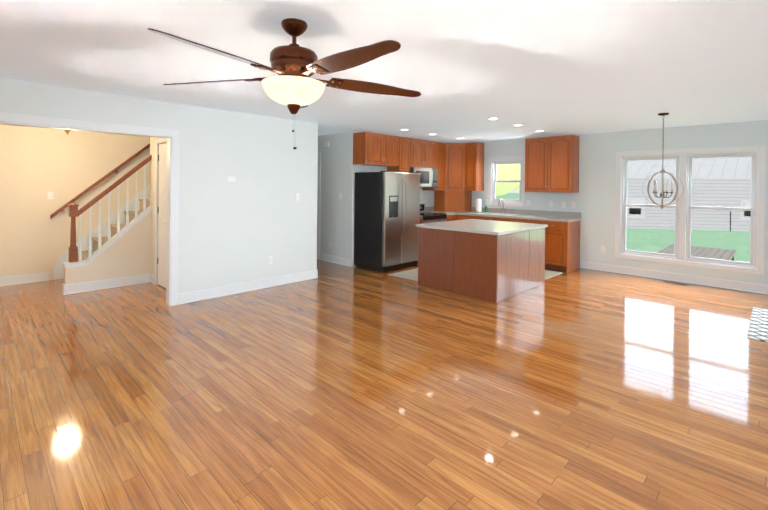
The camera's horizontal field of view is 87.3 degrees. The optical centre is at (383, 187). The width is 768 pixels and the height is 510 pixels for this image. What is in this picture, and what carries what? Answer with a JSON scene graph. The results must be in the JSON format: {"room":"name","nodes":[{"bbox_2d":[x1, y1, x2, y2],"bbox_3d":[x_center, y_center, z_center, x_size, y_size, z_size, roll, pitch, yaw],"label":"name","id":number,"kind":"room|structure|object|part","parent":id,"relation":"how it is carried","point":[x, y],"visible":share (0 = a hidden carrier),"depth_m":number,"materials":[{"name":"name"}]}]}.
{"room":"kitchen","nodes":[
{"label":"kitchen","id":0,"kind":"room"},
{"bbox_2d":[0,78,319,293],"bbox_3d":[-3.357,0.198,4.088,0.110,2.440,6.470,1,0,44],"label":"wall","id":1,"kind":"structure","parent":0,"point":[248,222],"depth_m":5.72,"materials":[{"name":"paint"}]},
{"bbox_2d":[0,272,48,286],"bbox_3d":[-5.530,1.324,5.506,0.026,0.130,1.460,1,0,44],"label":"baseboard","id":2,"kind":"structure","parent":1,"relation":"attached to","point":[44,276],"depth_m":5.83,"materials":[{"name":"white wood"}]},
{"bbox_2d":[48,191,53,198],"bbox_3d":[-5.000,0.114,6.039,0.008,0.115,0.070,1,0,44],"label":"light switch","id":3,"kind":"object","parent":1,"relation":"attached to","point":[51,193],"depth_m":6.04,"materials":[{"name":"white plastic"}]},
{"bbox_2d":[0,112,178,305],"bbox_3d":[-3.410,0.358,4.036,0.142,2.120,2.495,1,0,44],"label":"trim","id":4,"kind":"structure","parent":1,"relation":"attached to","point":[172,240],"depth_m":4.82,"materials":[{"name":"white wood"}]},
{"bbox_2d":[155,138,166,284],"bbox_3d":[-3.057,0.359,5.596,0.760,2.104,0.014,1,0,44],"label":"door frame","id":5,"kind":"structure","parent":1,"relation":"attached to","point":[159,141],"depth_m":5.82,"materials":[{"name":"white wood"}]},
{"bbox_2d":[157,143,166,287],"bbox_3d":[-3.054,0.389,5.601,0.623,2.023,0.096,1,0,44],"label":"closet door","id":6,"kind":"structure","parent":1,"relation":"in","point":[162,212],"depth_m":5.68,"materials":[{"name":"wood"}]},
{"bbox_2d":[227,177,235,181],"bbox_3d":[-2.028,-0.111,5.355,0.005,0.070,0.115,1,0,44],"label":"thermostat","id":7,"kind":"object","parent":1,"relation":"attached to","point":[229,179],"depth_m":5.35,"materials":[{"name":"white plastic"}]},
{"bbox_2d":[178,270,317,304],"bbox_3d":[-1.774,1.359,5.637,0.046,0.130,2.086,1,0,44],"label":"baseboard","id":8,"kind":"structure","parent":1,"relation":"attached to","point":[198,295],"depth_m":5.48,"materials":[{"name":"white wood"}]},
{"bbox_2d":[268,256,271,263],"bbox_3d":[-1.632,1.040,5.775,0.009,0.115,0.070,1,0,44],"label":"outlet","id":9,"kind":"object","parent":1,"relation":"attached to","point":[269,257],"depth_m":5.77,"materials":[{"name":"white plastic"}]},
{"bbox_2d":[295,193,299,200],"bbox_3d":[-1.308,0.141,6.090,0.008,0.115,0.070,1,0,44],"label":"light switch","id":10,"kind":"object","parent":1,"relation":"attached to","point":[297,194],"depth_m":6.09,"materials":[{"name":"white plastic"}]},
{"bbox_2d":[320,132,347,259],"bbox_3d":[-1.406,0.192,8.148,2.190,2.440,0.120,1,0,44],"label":"wall","id":11,"kind":"structure","parent":0,"point":[334,158],"depth_m":7.62,"materials":[{"name":"paint"}]},
{"bbox_2d":[317,152,320,259],"bbox_3d":[-1.592,0.355,8.233,0.950,2.110,0.016,1,0,44],"label":"trim","id":12,"kind":"structure","parent":11,"relation":"attached to","point":[319,153],"depth_m":7.92,"materials":[{"name":"white paint"}]},
{"bbox_2d":[321,254,350,266],"bbox_3d":[-0.908,1.356,7.553,0.880,0.130,0.026,1,0,44],"label":"baseboard","id":13,"kind":"structure","parent":11,"relation":"attached to","point":[329,258],"depth_m":7.53,"materials":[{"name":"white wood"}]},
{"bbox_2d":[0,259,767,509],"bbox_3d":[-0.420,1.498,3.954,10.200,0.100,10.900,1,0,44],"label":"floor","id":14,"kind":"structure","parent":0,"point":[333,386],"depth_m":2.79,"materials":[{"name":"brown wood"}]},
{"bbox_2d":[50,143,151,294],"bbox_3d":[-3.609,0.071,6.631,1.166,2.657,2.812,1,0,44],"label":"staircase","id":15,"kind":"structure","parent":14,"relation":"on","point":[114,250],"depth_m":5.77,"materials":[{"name":"carpet"}]},
{"bbox_2d":[354,171,419,272],"bbox_3d":[0.086,0.573,7.293,0.836,1.717,0.928,1,0,44],"label":"fridge","id":16,"kind":"object","parent":14,"relation":"on","point":[387,213],"visible":1,"depth_m":6.99,"materials":[{"name":"metal"}]},
{"bbox_2d":[417,203,446,261],"bbox_3d":[0.802,0.883,8.138,0.691,1.099,0.766,1,0,44],"label":"range","id":17,"kind":"object","parent":14,"relation":"on","point":[428,217],"visible":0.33,"depth_m":7.99,"materials":[{"name":"silver metal"}]},
{"bbox_2d":[420,214,455,220],"bbox_3d":[1.188,0.999,8.585,0.655,0.870,0.395,1,0,44],"label":"base cabinet","id":18,"kind":"object","parent":14,"relation":"on","point":[450,217],"depth_m":8.36,"materials":[{"name":"brown wood"}]},
{"bbox_2d":[425,210,447,213],"bbox_3d":[1.175,0.543,8.580,0.633,0.042,0.378,1,0,44],"label":"countertop","id":19,"kind":"structure","parent":18,"relation":"on","point":[433,211],"depth_m":8.77,"materials":[{"name":"grey stone"}]},
{"bbox_2d":[388,268,561,281],"bbox_3d":[1.562,1.445,6.759,1.960,0.007,2.300,1,0,44],"label":"kitchen mat","id":20,"kind":"object","parent":14,"relation":"on","point":[411,274],"visible":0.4,"depth_m":6.66,"materials":[{"name":"beige fabric"}]},
{"bbox_2d":[418,227,545,302],"bbox_3d":[1.481,1.022,6.063,1.290,0.860,1.470,1,0,44],"label":"kitchen island","id":21,"kind":"object","parent":14,"relation":"on","point":[493,261],"depth_m":5.50,"materials":[{"name":"brown wood"}]},
{"bbox_2d":[416,219,547,234],"bbox_3d":[1.485,0.573,6.060,1.350,0.040,1.530,1,0,44],"label":"island countertop","id":22,"kind":"structure","parent":21,"relation":"on","point":[477,226],"depth_m":5.77,"materials":[{"name":"beige stone"}]},
{"bbox_2d":[512,218,539,223],"bbox_3d":[2.802,1.020,7.696,0.641,0.870,0.621,1,0,44],"label":"base cabinet","id":23,"kind":"object","parent":14,"relation":"on","point":[522,220],"depth_m":7.42,"materials":[{"name":"brown wood"}]},
{"bbox_2d":[540,218,579,272],"bbox_3d":[3.162,1.026,7.345,0.585,0.870,0.623,1,0,44],"label":"base cabinet","id":24,"kind":"object","parent":14,"relation":"on","point":[562,241],"depth_m":7.08,"materials":[{"name":"brown wood"}]},
{"bbox_2d":[464,210,579,221],"bbox_3d":[2.343,0.557,8.143,2.912,0.042,0.633,1,0,44],"label":"countertop","id":25,"kind":"structure","parent":24,"relation":"on","point":[549,216],"depth_m":7.75,"materials":[{"name":"grey stone"}]},
{"bbox_2d":[444,190,463,213],"bbox_3d":[1.534,0.295,8.729,0.311,0.460,0.311,1,0,44],"label":"appliance garage","id":26,"kind":"object","parent":25,"relation":"on","point":[453,200],"depth_m":8.73,"materials":[{"name":"brown wood"}]},
{"bbox_2d":[663,281,686,285],"bbox_3d":[4.491,1.477,6.219,0.300,0.007,0.110,1,0,44],"label":"floor vent","id":27,"kind":"object","parent":14,"relation":"in","point":[674,283],"visible":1,"depth_m":6.20,"materials":[{"name":"metal"}]},
{"bbox_2d":[747,307,767,341],"bbox_3d":[4.419,1.487,4.146,0.960,0.011,1.410,1,0,44],"label":"doormat","id":28,"kind":"object","parent":14,"relation":"on","point":[758,327],"visible":1,"depth_m":4.31,"materials":[{"name":"white fabric"}]},
{"bbox_2d":[0,0,767,142],"bbox_3d":[-0.395,-1.022,3.939,10.200,0.060,10.900,1,0,44],"label":"ceiling","id":29,"kind":"structure","parent":0,"point":[466,69],"depth_m":3.06,"materials":[{"name":"white paint"}]},
{"bbox_2d":[147,18,420,148],"bbox_3d":[-0.495,-0.605,2.355,1.614,0.756,1.674,1,0,44],"label":"ceiling fan","id":30,"kind":"object","parent":29,"relation":"hanging from","point":[293,87],"visible":1,"depth_m":2.29,"materials":[{"name":"brown wood"}]},
{"bbox_3d":[-0.540,-0.567,2.413,0.370,0.144,0.370,1,0,44],"label":"lamp shade","id":31,"kind":"part","parent":30,"relation":"part of","materials":[{"name":"white glass"}]},
{"bbox_2d":[642,113,683,208],"bbox_3d":[3.613,-0.340,5.216,0.437,1.242,0.437,1,0,44],"label":"pendant chandelier","id":32,"kind":"object","parent":29,"relation":"hanging from","point":[662,194],"visible":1,"depth_m":5.19,"materials":[{"name":"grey metal"}]},
{"bbox_2d":[344,131,433,265],"bbox_3d":[0.434,0.209,8.360,0.120,2.440,3.000,1,0,44],"label":"wall","id":33,"kind":"structure","parent":0,"point":[426,196],"depth_m":7.30,"materials":[{"name":"paint"}]},
{"bbox_2d":[353,132,384,165],"bbox_3d":[-0.268,-0.694,7.306,0.331,0.565,0.496,1,0,44],"label":"upper cabinet","id":34,"kind":"object","parent":33,"relation":"attached to","point":[368,148],"depth_m":7.16,"materials":[{"name":"brown wood"}]},
{"bbox_2d":[385,135,400,167],"bbox_3d":[0.004,-0.693,7.583,0.331,0.565,0.496,1,0,44],"label":"upper cabinet","id":35,"kind":"object","parent":33,"relation":"attached to","point":[392,143],"depth_m":7.52,"materials":[{"name":"brown wood"}]},
{"bbox_2d":[387,137,412,171],"bbox_3d":[0.290,-0.642,7.875,0.331,0.665,0.433,1,0,44],"label":"upper cabinet","id":36,"kind":"object","parent":33,"relation":"attached to","point":[406,143],"depth_m":7.79,"materials":[{"name":"brown wood"}]},
{"bbox_2d":[413,138,424,167],"bbox_3d":[0.558,-0.691,8.148,0.331,0.565,0.442,1,0,44],"label":"upper cabinet","id":37,"kind":"object","parent":33,"relation":"attached to","point":[418,145],"depth_m":8.06,"materials":[{"name":"brown wood"}]},
{"bbox_2d":[401,167,437,187],"bbox_3d":[0.717,-0.198,8.226,0.455,0.411,0.760,1,0,44],"label":"over-the-range microwave","id":38,"kind":"object","parent":37,"relation":"attached to","point":[428,177],"visible":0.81,"depth_m":8.12,"materials":[{"name":"silver metal"}]},
{"bbox_2d":[425,140,432,167],"bbox_3d":[0.792,-0.691,8.387,0.331,0.565,0.442,1,0,44],"label":"upper cabinet","id":39,"kind":"object","parent":33,"relation":"attached to","point":[428,144],"depth_m":8.29,"materials":[{"name":"brown wood"}]},
{"bbox_2d":[422,141,444,189],"bbox_3d":[1.087,-0.457,8.669,0.362,1.030,0.481,1,0,44],"label":"upper cabinet","id":40,"kind":"object","parent":33,"relation":"attached to","point":[438,147],"depth_m":8.57,"materials":[{"name":"brown wood"}]},
{"bbox_2d":[425,206,443,209],"bbox_3d":[1.172,0.469,9.013,0.020,0.100,0.991,1,0,44],"label":"backsplash","id":41,"kind":"structure","parent":33,"relation":"attached to","point":[435,207],"depth_m":8.84,"materials":[{"name":"brown wood"}]},
{"bbox_2d":[445,143,464,190],"bbox_3d":[1.541,-0.453,8.692,0.358,1.030,0.356,1,0,44],"label":"upper cabinet","id":42,"kind":"object","parent":33,"relation":"attached to","point":[454,152],"depth_m":8.71,"materials":[{"name":"brown wood"}]},
{"bbox_2d":[472,120,767,284],"bbox_3d":[4.135,0.253,6.936,7.400,2.440,0.150,1,0,44],"label":"wall","id":43,"kind":"structure","parent":0,"point":[595,199],"depth_m":7.03,"materials":[{"name":"paint"}]},
{"bbox_2d":[465,142,483,190],"bbox_3d":[1.938,-0.449,8.734,0.321,1.030,0.362,1,0,44],"label":"upper cabinet","id":44,"kind":"object","parent":43,"relation":"attached to","point":[474,152],"depth_m":8.61,"materials":[{"name":"brown wood"}]},
{"bbox_2d":[472,206,579,217],"bbox_3d":[2.771,0.490,8.152,2.314,0.100,0.020,1,0,44],"label":"backsplash","id":45,"kind":"structure","parent":43,"relation":"attached to","point":[555,214],"depth_m":8.02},
{"bbox_2d":[525,136,552,191],"bbox_3d":[3.006,-0.432,7.705,0.497,1.030,0.330,1,0,44],"label":"upper cabinet","id":46,"kind":"object","parent":43,"relation":"attached to","point":[551,163],"depth_m":7.57,"materials":[{"name":"brown wood"}]},
{"bbox_2d":[549,135,579,191],"bbox_3d":[3.284,-0.428,7.432,0.496,1.030,0.330,1,0,44],"label":"upper cabinet","id":47,"kind":"object","parent":43,"relation":"attached to","point":[564,177],"depth_m":7.26,"materials":[{"name":"brown wood"}]},
{"bbox_2d":[582,261,767,294],"bbox_3d":[5.145,1.425,5.821,4.310,0.130,0.026,1,0,44],"label":"baseboard","id":48,"kind":"structure","parent":43,"relation":"attached to","point":[698,280],"depth_m":6.30,"materials":[{"name":"white wood"}]},
{"label":"outside","id":49,"kind":"structure","parent":0,"visible":0},
{"bbox_2d":[496,193,749,261],"bbox_3d":[44.600,2.300,45.800,130.000,0.150,111.999,1,0,44],"label":"ground","id":50,"kind":"structure","parent":49,"point":[743,258],"depth_m":16.14,"materials":[{"name":"green plant"}]},
{"bbox_2d":[496,164,519,195],"bbox_3d":[3.932,-1.504,19.574,13.640,6.994,9.945,1,0,44],"label":"trees","id":51,"kind":"object","parent":50,"relation":"on","point":[502,186],"depth_m":13.54,"materials":[{"name":"green plant"}]},
{"bbox_2d":[626,157,754,230],"bbox_3d":[25.960,-0.085,22.786,33.600,4.538,8.900,1,0,7],"label":"building","id":52,"kind":"structure","parent":50,"relation":"on","point":[716,166],"depth_m":20.25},
{"bbox_2d":[658,245,736,260],"bbox_3d":[7.457,1.887,9.814,1.450,0.398,4.700,1,0,44],"label":"deck","id":53,"kind":"object","parent":50,"relation":"on","point":[715,252],"depth_m":10.52,"materials":[{"name":"grey wood"}]}
]}

